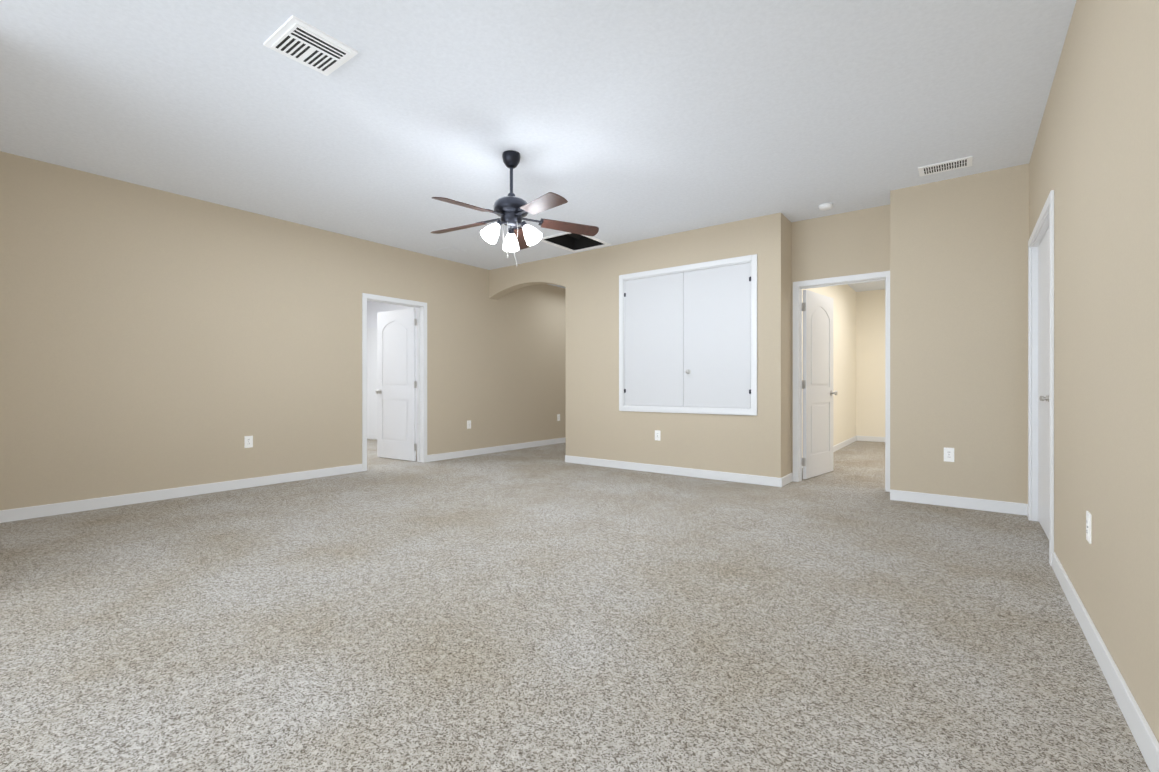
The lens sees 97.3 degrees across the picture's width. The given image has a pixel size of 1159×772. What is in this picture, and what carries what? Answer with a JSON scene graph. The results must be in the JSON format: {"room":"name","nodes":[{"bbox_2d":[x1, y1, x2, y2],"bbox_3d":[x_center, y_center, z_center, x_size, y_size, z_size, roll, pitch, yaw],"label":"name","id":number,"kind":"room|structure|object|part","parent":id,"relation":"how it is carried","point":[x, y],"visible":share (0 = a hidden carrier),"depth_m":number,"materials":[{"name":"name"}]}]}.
{"room":"empty living room","nodes":[
{"label":"empty living room","id":0,"kind":"room"},
{"bbox_2d":[0,151,565,509],"bbox_3d":[-3.094,-0.360,5.348,0.120,2.720,13.000,0,0,37],"label":"wall","id":1,"kind":"structure","parent":0,"point":[152,339],"depth_m":4.75,"materials":[{"name":"beige paint"}]},
{"bbox_2d":[0,464,361,522],"bbox_3d":[-3.477,0.956,4.733,0.016,0.090,3.093,0,0,37],"label":"baseboard","id":2,"kind":"structure","parent":1,"relation":"attached to","point":[9,515],"depth_m":4.46,"materials":[{"name":"white wood"}]},
{"bbox_2d":[244,436,252,447],"bbox_3d":[-3.260,0.550,5.022,0.008,0.116,0.072,0,0,37],"label":"electrical outlet","id":3,"kind":"object","parent":1,"relation":"attached to","point":[248,441],"visible":1,"depth_m":5.02,"materials":[{"name":"white plastic"}]},
{"bbox_2d":[362,293,426,470],"bbox_3d":[-2.325,-0.045,6.365,0.152,2.090,0.900,0,0,37],"label":"door frame","id":4,"kind":"structure","parent":1,"relation":"attached to","point":[423,377],"depth_m":6.64,"materials":[{"name":"white wood"}]},
{"bbox_2d":[375,308,416,460],"bbox_3d":[-2.503,-0.018,6.901,0.782,2.012,0.169,0,0,37],"label":"door leaf","id":5,"kind":"structure","parent":1,"relation":"in","point":[395,391],"depth_m":6.89,"materials":[{"name":"white wood"}]},
{"bbox_2d":[467,420,470,428],"bbox_3d":[-1.572,0.549,7.257,0.008,0.116,0.072,0,0,37],"label":"electrical outlet","id":6,"kind":"object","parent":1,"relation":"attached to","point":[468,424],"visible":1,"depth_m":7.26,"materials":[{"name":"white plastic"}]},
{"bbox_2d":[427,437,565,461],"bbox_3d":[-0.598,0.953,8.542,0.013,0.090,4.655,0,0,37],"label":"baseboard","id":7,"kind":"structure","parent":1,"relation":"attached to","point":[450,455],"depth_m":7.57,"materials":[{"name":"white wood"}]},
{"bbox_2d":[367,301,416,438],"bbox_3d":[-2.806,-0.362,8.840,3.630,2.720,0.120,0,0,37],"label":"wall","id":8,"kind":"structure","parent":0,"point":[374,309],"depth_m":9.43,"materials":[{"name":"grey paint"}]},
{"bbox_2d":[367,327,376,438],"bbox_3d":[-3.697,-0.047,9.428,0.900,2.090,0.016,0,0,37],"label":"door","id":9,"kind":"structure","parent":8,"relation":"attached to","point":[371,380],"depth_m":9.59,"materials":[{"name":"white wood"}]},
{"bbox_2d":[368,434,416,443],"bbox_3d":[-2.834,0.953,8.781,3.603,0.090,0.016,0,0,37],"label":"baseboard","id":10,"kind":"structure","parent":8,"relation":"attached to","point":[370,436],"depth_m":9.56,"materials":[{"name":"white wood"}]},
{"bbox_2d":[489,255,565,299],"bbox_3d":[-0.711,-1.511,7.200,1.450,0.420,0.170,0,0,37],"label":"wall","id":11,"kind":"structure","parent":0,"point":[503,281],"depth_m":7.13,"materials":[{"name":"beige paint"}]},
{"bbox_2d":[0,0,1075,291],"bbox_3d":[-1.065,-2.040,5.694,13.000,0.640,16.000,0,0,37],"label":"ceiling","id":12,"kind":"structure","parent":0,"point":[616,122],"depth_m":3.12,"materials":[{"name":"paint"}]},
{"bbox_2d":[263,15,357,75],"bbox_3d":[-1.359,-1.709,2.583,0.320,0.018,0.320,0,0,37],"label":"ceiling vent","id":13,"kind":"object","parent":12,"relation":"in","point":[293,37],"visible":0.98,"depth_m":2.56,"materials":[{"name":"white metal"}]},
{"bbox_2d":[431,150,598,266],"bbox_3d":[-0.537,-1.294,3.739,1.304,0.850,1.251,0,0,37],"label":"fan","id":14,"kind":"object","parent":12,"relation":"hanging from","point":[511,210],"visible":1,"depth_m":3.72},
{"bbox_2d":[540,232,610,251],"bbox_3d":[-0.059,-1.999,6.062,0.570,0.582,0.710,0,0,37],"label":"attic hatch","id":15,"kind":"object","parent":12,"relation":"attached to","point":[571,242],"visible":0.27,"depth_m":6.29,"materials":[{"name":"black"}]},
{"bbox_2d":[819,203,832,209],"bbox_3d":[2.344,-1.700,4.848,0.124,0.038,0.124,0,0,37],"label":"smoke detector","id":16,"kind":"object","parent":12,"relation":"attached to","point":[826,206],"visible":1,"depth_m":4.81,"materials":[{"name":"white plastic"}]},
{"bbox_2d":[918,156,972,176],"bbox_3d":[2.857,-1.715,3.985,0.340,0.009,0.200,0,0,37],"label":"ceiling vent","id":17,"kind":"object","parent":12,"relation":"in","point":[964,162],"visible":0.98,"depth_m":3.97,"materials":[{"name":"white metal"}]},
{"bbox_2d":[0,439,1149,771],"bbox_3d":[-1.065,1.030,5.696,13.000,0.060,16.000,0,0,37],"label":"floor","id":18,"kind":"structure","parent":0,"point":[542,609],"depth_m":2.08,"materials":[{"name":"carpet"}]},
{"bbox_2d":[565,455,783,486],"bbox_3d":[0.907,0.955,5.864,2.743,0.090,0.015,0,0,37],"label":"baseboard","id":19,"kind":"structure","parent":18,"relation":"on","point":[708,474],"depth_m":5.68,"materials":[{"name":"white wood"}]},
{"bbox_2d":[566,213,791,477],"bbox_3d":[1.044,-0.360,6.055,2.730,2.720,0.563,0,0,37],"label":"wall","id":20,"kind":"structure","parent":0,"point":[599,425],"depth_m":5.66,"materials":[{"name":"beige paint"}]},
{"bbox_2d":[655,430,659,440],"bbox_3d":[0.900,0.570,5.873,0.072,0.116,0.008,0,0,37],"label":"electrical outlet","id":21,"kind":"object","parent":20,"relation":"attached to","point":[657,434],"visible":1,"depth_m":5.87,"materials":[{"name":"white plastic"}]},
{"bbox_3d":[1.141,-0.520,5.678,1.538,1.498,0.077,0,0,37],"label":"cabinet doors","id":22,"kind":"part","parent":20,"relation":"part of","materials":[{"name":"white wood"}]},
{"bbox_2d":[802,284,857,457],"bbox_3d":[3.622,-0.361,7.519,0.120,2.720,4.880,0,0,37],"label":"wall","id":23,"kind":"structure","parent":0,"point":[845,299],"depth_m":8.42,"materials":[{"name":"beige paint"}]},
{"bbox_2d":[802,436,855,467],"bbox_3d":[3.638,0.954,7.434,0.016,0.090,4.763,0,0,37],"label":"baseboard","id":24,"kind":"structure","parent":23,"relation":"attached to","point":[853,439],"depth_m":8.29,"materials":[{"name":"white wood"}]},
{"bbox_2d":[791,204,889,472],"bbox_3d":[2.637,-0.360,5.129,0.930,2.720,0.120,0,0,37],"label":"wall","id":25,"kind":"structure","parent":0,"point":[848,243],"depth_m":5.09,"materials":[{"name":"beige paint"}]},
{"bbox_2d":[784,473,792,485],"bbox_3d":[2.127,0.955,5.214,0.013,0.090,0.360,0,0,37],"label":"baseboard","id":26,"kind":"structure","parent":25,"relation":"attached to","point":[788,478],"depth_m":5.23,"materials":[{"name":"white wood"}]},
{"bbox_2d":[802,290,837,478],"bbox_3d":[2.687,-0.017,5.671,0.222,2.012,0.774,0,0,37],"label":"door leaf","id":27,"kind":"structure","parent":25,"relation":"in","point":[817,385],"depth_m":5.62,"materials":[{"name":"white wood"}]},
{"bbox_2d":[793,271,889,491],"bbox_3d":[2.637,-0.045,5.129,0.900,2.090,0.152,0,0,37],"label":"door frame","id":28,"kind":"structure","parent":25,"relation":"attached to","point":[798,286],"depth_m":5.29,"materials":[{"name":"white wood"}]},
{"bbox_2d":[858,289,884,436],"bbox_3d":[6.253,-0.362,8.514,2.820,2.720,0.120,0,0,37],"label":"wall","id":29,"kind":"structure","parent":0,"point":[859,360],"depth_m":9.19,"materials":[{"name":"beige paint"}]},
{"bbox_2d":[856,436,884,441],"bbox_3d":[6.224,0.953,8.454,2.853,0.090,0.016,0,0,37],"label":"baseboard","id":30,"kind":"structure","parent":29,"relation":"attached to","point":[858,438],"depth_m":9.18,"materials":[{"name":"white wood"}]},
{"bbox_2d":[890,163,1028,503],"bbox_3d":[3.306,-0.359,4.380,1.040,2.720,0.510,0,0,37],"label":"wall","id":31,"kind":"structure","parent":0,"point":[959,315],"depth_m":4.19,"materials":[{"name":"beige paint"}]},
{"bbox_2d":[944,447,953,461],"bbox_3d":[3.070,0.571,4.234,0.072,0.116,0.008,0,0,37],"label":"outlet","id":32,"kind":"object","parent":31,"relation":"attached to","point":[948,454],"visible":1,"depth_m":4.23,"materials":[{"name":"white plastic"}]},
{"bbox_2d":[890,489,1027,516],"bbox_3d":[3.097,0.956,4.202,0.923,0.090,0.033,0,0,37],"label":"baseboard","id":33,"kind":"structure","parent":31,"relation":"attached to","point":[898,495],"depth_m":4.18,"materials":[{"name":"white wood"}]},
{"bbox_2d":[1029,0,1158,742],"bbox_3d":[0.708,-0.357,0.177,0.120,2.720,9.330,0,0,37],"label":"wall","id":34,"kind":"structure","parent":0,"point":[1094,163],"depth_m":1.75,"materials":[{"name":"beige paint"}]},
{"bbox_2d":[1028,190,1053,565],"bbox_3d":[3.055,-0.044,3.298,0.136,2.090,1.260,0,0,37],"label":"door frame","id":35,"kind":"structure","parent":34,"relation":"attached to","point":[1045,221],"depth_m":3.76,"materials":[{"name":"white wood"}]},
{"bbox_2d":[1038,228,1048,538],"bbox_3d":[3.040,-0.017,3.309,0.073,2.013,1.136,0,0,37],"label":"door","id":36,"kind":"structure","parent":34,"relation":"in","point":[1043,383],"depth_m":3.50,"materials":[{"name":"white wood"}]},
{"bbox_2d":[1086,511,1090,543],"bbox_3d":[2.028,0.562,2.031,0.008,0.116,0.072,0,0,37],"label":"electrical outlet","id":37,"kind":"object","parent":34,"relation":"attached to","point":[1088,526],"visible":1,"depth_m":2.02,"materials":[{"name":"white plastic"}]},
{"bbox_2d":[1052,552,1158,771],"bbox_3d":[0.223,0.959,-0.353,0.013,0.090,7.900,0,0,37],"label":"baseboard","id":38,"kind":"structure","parent":34,"relation":"attached to","point":[1144,736],"depth_m":1.65,"materials":[{"name":"white wood"}]}
]}

